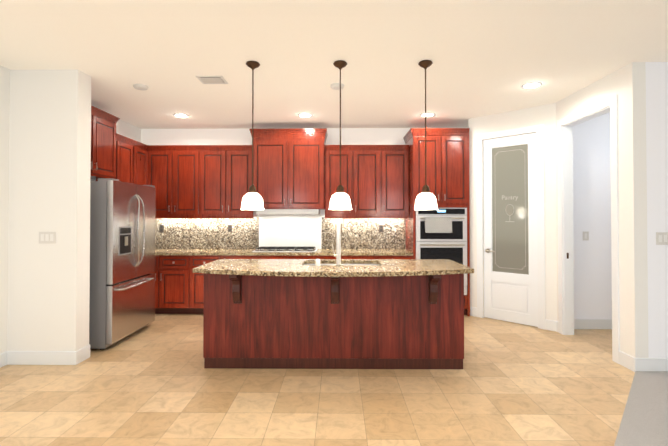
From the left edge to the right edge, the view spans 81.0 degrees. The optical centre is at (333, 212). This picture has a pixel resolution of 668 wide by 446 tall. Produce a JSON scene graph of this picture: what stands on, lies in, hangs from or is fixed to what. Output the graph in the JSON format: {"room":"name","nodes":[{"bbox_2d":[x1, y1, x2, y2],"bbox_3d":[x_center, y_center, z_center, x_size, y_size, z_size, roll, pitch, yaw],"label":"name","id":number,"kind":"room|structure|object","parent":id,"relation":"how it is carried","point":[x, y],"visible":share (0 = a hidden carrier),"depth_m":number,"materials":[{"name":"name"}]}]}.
{"room":"kitchen","nodes":[
{"label":"kitchen","id":0,"kind":"room"},
{"bbox_2d":[7,70,90,350],"bbox_3d":[-2.814,0.035,3.884,0.667,2.850,0.200,0,-1,1],"label":"wall","id":1,"kind":"structure","parent":0,"point":[49,189],"depth_m":3.79,"materials":[{"name":"paint"}]},
{"bbox_2d":[7,350,78,364],"bbox_3d":[-2.793,1.393,3.759,0.652,0.130,0.023,0,-1,1],"label":"baseboard","id":2,"kind":"structure","parent":1,"relation":"attached to","point":[13,357],"depth_m":3.75,"materials":[{"name":"white wood"}]},
{"bbox_2d":[39,232,55,243],"bbox_3d":[-2.766,0.238,3.776,0.165,0.114,0.009,0,-1,1],"label":"light switch","id":3,"kind":"object","parent":1,"relation":"attached to","point":[47,237],"visible":1,"depth_m":3.77,"materials":[{"name":"white plastic"}]},
{"bbox_2d":[0,65,140,353],"bbox_3d":[-3.238,0.000,1.219,0.120,2.850,10.420,0,-1,1],"label":"wall","id":4,"kind":"structure","parent":0,"point":[128,130],"depth_m":3.74,"materials":[{"name":"paint"}]},
{"bbox_2d":[0,351,6,367],"bbox_3d":[-3.185,1.343,-0.119,0.015,0.130,7.780,0,-1,1],"label":"baseboard","id":5,"kind":"structure","parent":4,"relation":"attached to","point":[3,356],"depth_m":3.71,"materials":[{"name":"white wood"}]},
{"bbox_2d":[90,109,97,176],"bbox_3d":[-3.000,-0.836,4.411,0.280,0.784,0.586,0,-1,1],"label":"upper cabinet","id":6,"kind":"object","parent":4,"relation":"attached to","point":[94,112],"depth_m":4.67,"materials":[{"name":"brown wood"}]},
{"bbox_2d":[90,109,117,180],"bbox_3d":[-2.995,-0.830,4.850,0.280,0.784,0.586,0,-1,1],"label":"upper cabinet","id":7,"kind":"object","parent":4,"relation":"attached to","point":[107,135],"depth_m":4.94,"materials":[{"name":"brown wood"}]},
{"bbox_2d":[118,137,129,182],"bbox_3d":[-2.989,-0.478,5.387,0.280,1.055,0.494,0,-1,1],"label":"upper cabinet","id":8,"kind":"object","parent":4,"relation":"attached to","point":[123,142],"depth_m":5.32,"materials":[{"name":"brown wood"}]},
{"bbox_2d":[130,141,149,184],"bbox_3d":[-2.958,-0.474,5.732,0.334,1.055,0.493,0,-1,1],"label":"upper cabinet","id":9,"kind":"object","parent":4,"relation":"attached to","point":[139,153],"depth_m":5.73,"materials":[{"name":"brown wood"}]},
{"bbox_2d":[141,128,409,216],"bbox_3d":[-0.165,0.066,6.335,6.150,2.850,0.120,0,-1,1],"label":"wall","id":10,"kind":"structure","parent":0,"point":[372,136],"depth_m":6.31,"materials":[{"name":"paint"}]},
{"bbox_2d":[159,225,163,231],"bbox_3d":[-2.766,0.251,6.278,0.074,0.120,0.008,0,-1,1],"label":"electrical outlet","id":11,"kind":"object","parent":10,"relation":"attached to","point":[161,228],"visible":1,"depth_m":6.28,"materials":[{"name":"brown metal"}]},
{"bbox_2d":[150,145,177,216],"bbox_3d":[-2.620,-0.469,6.104,0.482,1.055,0.406,0,-1,1],"label":"upper cabinet","id":12,"kind":"object","parent":10,"relation":"attached to","point":[163,158],"depth_m":5.96,"materials":[{"name":"brown wood"}]},
{"bbox_2d":[178,145,205,216],"bbox_3d":[-2.249,-0.469,6.128,0.556,1.055,0.350,0,-1,1],"label":"upper cabinet","id":13,"kind":"object","parent":10,"relation":"attached to","point":[191,158],"depth_m":5.95,"materials":[{"name":"brown wood"}]},
{"bbox_2d":[206,145,229,216],"bbox_3d":[-1.841,-0.469,6.123,0.556,1.055,0.350,0,-1,1],"label":"upper cabinet","id":14,"kind":"object","parent":10,"relation":"attached to","point":[217,156],"depth_m":5.95,"materials":[{"name":"brown wood"}]},
{"bbox_2d":[230,145,257,216],"bbox_3d":[-1.470,-0.469,6.119,0.482,1.055,0.350,0,-1,1],"label":"upper cabinet","id":15,"kind":"object","parent":10,"relation":"attached to","point":[237,153],"depth_m":5.95,"materials":[{"name":"brown wood"}]},
{"bbox_2d":[246,133,293,208],"bbox_3d":[-0.957,-0.612,6.080,0.693,1.120,0.420,0,-1,1],"label":"upper cabinet","id":16,"kind":"object","parent":10,"relation":"attached to","point":[273,153],"depth_m":5.87,"materials":[{"name":"brown wood"}]},
{"bbox_2d":[256,209,319,214],"bbox_3d":[-0.684,-0.011,6.012,0.920,0.078,0.491,0,-1,1],"label":"range hood","id":17,"kind":"object","parent":16,"relation":"attached to","point":[289,212],"visible":0.94,"depth_m":5.78,"materials":[{"name":"grey"}]},
{"bbox_2d":[294,133,329,208],"bbox_3d":[-0.412,-0.612,6.074,0.692,1.120,0.420,0,-1,1],"label":"upper cabinet","id":18,"kind":"object","parent":10,"relation":"attached to","point":[296,168],"depth_m":5.87,"materials":[{"name":"brown wood"}]},
{"bbox_2d":[322,145,357,216],"bbox_3d":[0.110,-0.469,6.101,0.500,1.055,0.350,0,-1,1],"label":"upper cabinet","id":19,"kind":"object","parent":10,"relation":"attached to","point":[349,153],"depth_m":5.93,"materials":[{"name":"brown wood"}]},
{"bbox_2d":[358,145,385,216],"bbox_3d":[0.500,-0.469,6.097,0.575,1.055,0.350,0,-1,1],"label":"upper cabinet","id":20,"kind":"object","parent":10,"relation":"attached to","point":[371,158],"depth_m":5.92,"materials":[{"name":"brown wood"}]},
{"bbox_2d":[379,225,383,231],"bbox_3d":[0.752,0.250,6.239,0.074,0.120,0.008,0,-1,1],"label":"electrical outlet","id":21,"kind":"object","parent":10,"relation":"attached to","point":[381,228],"visible":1,"depth_m":6.24,"materials":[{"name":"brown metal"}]},
{"bbox_2d":[386,145,408,216],"bbox_3d":[0.889,-0.469,6.093,0.500,1.055,0.350,0,-1,1],"label":"upper cabinet","id":22,"kind":"object","parent":10,"relation":"attached to","point":[397,156],"depth_m":5.92,"materials":[{"name":"brown wood"}]},
{"bbox_2d":[0,314,634,445],"bbox_3d":[0.967,1.491,2.443,16.000,0.100,13.000,0,-1,1],"label":"floor","id":23,"kind":"structure","parent":0,"point":[155,383],"depth_m":3.07,"materials":[{"name":"tile"}]},
{"bbox_2d":[89,178,155,349],"bbox_3d":[-2.703,0.554,4.631,0.866,1.830,0.970,0,-1,1],"label":"fridge","id":24,"kind":"object","parent":23,"relation":"on","point":[122,263],"visible":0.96,"depth_m":4.29,"materials":[{"name":"grey metal"}]},
{"bbox_2d":[153,255,196,313],"bbox_3d":[-2.567,1.052,5.972,1.110,0.870,0.630,0,-1,1],"label":"base cabinet","id":25,"kind":"object","parent":23,"relation":"on","point":[175,282],"depth_m":5.66,"materials":[{"name":"brown wood"}]},
{"bbox_2d":[155,247,412,254],"bbox_3d":[-0.992,0.596,5.948,4.260,0.040,0.653,0,-1,1],"label":"countertop","id":26,"kind":"structure","parent":25,"relation":"on","point":[158,250],"depth_m":5.83,"materials":[{"name":"beige stone"}]},
{"bbox_2d":[252,247,316,251],"bbox_3d":[-0.729,0.551,5.955,0.930,0.048,0.480,0,-1,1],"label":"cooktop","id":27,"kind":"object","parent":26,"relation":"in","point":[285,249],"visible":1,"depth_m":5.83,"materials":[{"name":"silver metal"}]},
{"bbox_2d":[193,255,256,313],"bbox_3d":[-1.623,1.052,5.961,1.066,0.870,0.630,0,-1,1],"label":"base cabinet","id":28,"kind":"object","parent":23,"relation":"on","point":[198,296],"depth_m":5.65,"materials":[{"name":"brown wood"}]},
{"bbox_2d":[257,255,324,258],"bbox_3d":[-0.698,1.052,5.951,1.072,0.870,0.630,0,-1,1],"label":"base cabinet","id":29,"kind":"object","parent":23,"relation":"on","point":[258,256],"depth_m":5.64,"materials":[{"name":"brown wood"}]},
{"bbox_2d":[203,279,463,368],"bbox_3d":[-0.004,1.005,3.901,2.433,0.910,0.863,0,-1,1],"label":"kitchen island","id":30,"kind":"object","parent":23,"relation":"on","point":[338,312],"depth_m":3.65,"materials":[{"name":"brown wood"}]},
{"bbox_2d":[193,259,473,278],"bbox_3d":[-0.006,0.529,3.841,2.560,0.040,1.050,0,-1,1],"label":"island countertop","id":31,"kind":"structure","parent":30,"relation":"on","point":[221,268],"depth_m":3.64,"materials":[{"name":"beige stone"}]},
{"bbox_2d":[325,255,388,258],"bbox_3d":[0.223,1.051,5.940,1.059,0.870,0.630,0,-1,1],"label":"base cabinet","id":32,"kind":"object","parent":23,"relation":"on","point":[326,256],"depth_m":5.63,"materials":[{"name":"brown wood"}]},
{"bbox_2d":[389,255,412,258],"bbox_3d":[0.873,1.051,5.933,0.529,0.870,0.630,0,-1,1],"label":"base cabinet","id":33,"kind":"object","parent":23,"relation":"on","point":[390,256],"depth_m":5.62,"materials":[{"name":"brown wood"}]},
{"bbox_2d":[403,128,469,315],"bbox_3d":[1.528,0.136,5.923,0.849,2.700,0.660,0,-1,1],"label":"tall cabinet","id":34,"kind":"object","parent":23,"relation":"on","point":[447,166],"visible":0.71,"depth_m":5.63,"materials":[{"name":"brown wood"}]},
{"bbox_2d":[416,208,466,294],"bbox_3d":[1.546,0.556,5.880,0.729,1.250,0.633,0,-1,1],"label":"wall oven","id":35,"kind":"object","parent":34,"relation":"in","point":[452,246],"visible":0.54,"depth_m":5.62,"materials":[{"name":"grey metal"}]},
{"bbox_2d":[425,217,451,232],"bbox_3d":[1.488,0.171,5.581,0.380,0.222,0.036,0,-1,1],"label":"hanging towel","id":36,"kind":"object","parent":35,"relation":"hanging from","point":[438,224],"visible":0.98,"depth_m":5.56,"materials":[{"name":"white fabric"}]},
{"bbox_2d":[614,371,667,445],"bbox_3d":[2.523,1.399,-0.252,12.828,0.012,7.643,0,-1,1],"label":"floor carpet","id":37,"kind":"object","parent":23,"relation":"on","point":[644,421],"visible":1,"depth_m":2.79,"materials":[{"name":"grey carpet"}]},
{"bbox_2d":[0,0,667,128],"bbox_3d":[0.967,-1.459,2.481,16.000,0.100,13.000,0,-1,1],"label":"ceiling","id":38,"kind":"structure","parent":0,"point":[488,57],"depth_m":3.43,"materials":[{"name":"paint"}]},
{"bbox_2d":[133,84,148,90],"bbox_3d":[-2.108,-1.368,4.275,0.150,0.032,0.150,0,-1,1],"label":"smoke detector","id":39,"kind":"object","parent":38,"relation":"attached to","point":[143,87],"visible":0.96,"depth_m":4.23,"materials":[{"name":"white plastic"}]},
{"bbox_2d":[174,114,188,117],"bbox_3d":[-2.146,-1.365,5.495,0.200,0.008,0.200,0,-1,1],"label":"recessed light","id":40,"kind":"object","parent":38,"relation":"in","point":[181,115],"visible":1,"depth_m":5.49,"materials":[{"name":"white"}]},
{"bbox_2d":[196,76,227,83],"bbox_3d":[-1.266,-1.380,4.075,0.270,0.014,0.230,0,-1,1],"label":"ceiling vent","id":41,"kind":"object","parent":38,"relation":"in","point":[212,79],"visible":1,"depth_m":4.05,"materials":[{"name":"white plastic"}]},
{"bbox_2d":[241,61,263,209],"bbox_3d":[-0.753,-0.711,3.631,0.216,1.363,0.216,0,-1,1],"label":"pendant light","id":42,"kind":"object","parent":38,"relation":"hanging from","point":[252,199],"visible":0.98,"depth_m":3.59,"materials":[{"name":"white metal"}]},
{"bbox_2d":[298,113,312,116],"bbox_3d":[-0.400,-1.365,5.476,0.200,0.008,0.200,0,-1,1],"label":"recessed light","id":43,"kind":"object","parent":38,"relation":"in","point":[305,115],"visible":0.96,"depth_m":5.48,"materials":[{"name":"white"}]},
{"bbox_2d":[330,83,343,89],"bbox_3d":[0.036,-1.369,4.251,0.150,0.032,0.150,0,-1,1],"label":"smoke detector","id":44,"kind":"object","parent":38,"relation":"attached to","point":[335,86],"visible":0.9,"depth_m":4.21,"materials":[{"name":"white plastic"}]},
{"bbox_2d":[329,60,351,209],"bbox_3d":[0.058,-0.711,3.622,0.216,1.363,0.216,0,-1,1],"label":"pendant light","id":45,"kind":"object","parent":38,"relation":"hanging from","point":[340,199],"visible":1,"depth_m":3.57,"materials":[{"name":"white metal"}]},
{"bbox_2d":[414,60,437,209],"bbox_3d":[0.846,-0.711,3.613,0.216,1.363,0.216,0,-1,1],"label":"pendant light","id":46,"kind":"object","parent":38,"relation":"hanging from","point":[425,199],"visible":1,"depth_m":3.57,"materials":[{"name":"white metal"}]},
{"bbox_2d":[420,113,434,116],"bbox_3d":[1.306,-1.365,5.457,0.200,0.008,0.200,0,-1,1],"label":"recessed light","id":47,"kind":"object","parent":38,"relation":"in","point":[428,114],"visible":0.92,"depth_m":5.43,"materials":[{"name":"white"}]},
{"bbox_2d":[522,82,541,88],"bbox_3d":[2.146,-1.381,4.247,0.200,0.008,0.200,0,-1,1],"label":"recessed light","id":48,"kind":"object","parent":38,"relation":"in","point":[531,85],"visible":1,"depth_m":4.24,"materials":[{"name":"white"}]},
{"bbox_2d":[469,103,557,320],"bbox_3d":[2.409,0.053,5.319,1.148,2.850,0.120,-1,-1,45],"label":"wall","id":49,"kind":"structure","parent":0,"point":[545,115],"depth_m":5.00,"materials":[{"name":"paint"}]},
{"bbox_2d":[483,132,537,326],"bbox_3d":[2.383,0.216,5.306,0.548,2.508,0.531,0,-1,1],"label":"pantry door","id":50,"kind":"structure","parent":49,"relation":"in","point":[510,251],"depth_m":5.29,"materials":[{"name":"white wood"}]},
{"bbox_2d":[573,112,611,318],"bbox_3d":[5.946,0.049,5.016,6.100,2.850,0.120,0,-1,1],"label":"wall","id":51,"kind":"structure","parent":0,"point":[592,217],"depth_m":4.99,"materials":[{"name":"paint"}]},
{"bbox_2d":[583,232,588,239],"bbox_3d":[3.202,0.294,4.978,0.075,0.114,0.009,0,-1,1],"label":"light switch","id":52,"kind":"object","parent":51,"relation":"attached to","point":[585,235],"visible":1,"depth_m":4.98,"materials":[{"name":"white plastic"}]},
{"bbox_2d":[574,319,611,328],"bbox_3d":[5.945,1.408,4.931,6.100,0.130,0.015,0,-1,1],"label":"baseboard","id":53,"kind":"structure","parent":51,"relation":"attached to","point":[578,323],"depth_m":4.95,"materials":[{"name":"white wood"}]},
{"bbox_2d":[556,62,647,357],"bbox_3d":[2.827,0.040,4.286,0.120,2.850,1.370,0,-1,1],"label":"wall","id":54,"kind":"structure","parent":0,"point":[626,84],"depth_m":3.64,"materials":[{"name":"paint"}]},
{"bbox_2d":[645,62,667,357],"bbox_3d":[5.930,0.031,3.626,6.100,2.850,0.120,0,-1,1],"label":"wall","id":55,"kind":"structure","parent":0,"point":[657,140],"depth_m":3.60,"materials":[{"name":"paint"}]},
{"bbox_2d":[631,356,667,371],"bbox_3d":[5.861,1.390,3.544,6.235,0.130,0.019,0,-1,1],"label":"baseboard","id":56,"kind":"structure","parent":55,"relation":"attached to","point":[633,364],"depth_m":3.57,"materials":[{"name":"white"}]},
{"bbox_2d":[656,232,667,244],"bbox_3d":[3.039,0.236,3.591,0.165,0.114,0.009,0,-1,1],"label":"switch plate","id":57,"kind":"object","parent":55,"relation":"attached to","point":[661,238],"visible":1,"depth_m":3.59,"materials":[{"name":"white plastic"}]}
]}

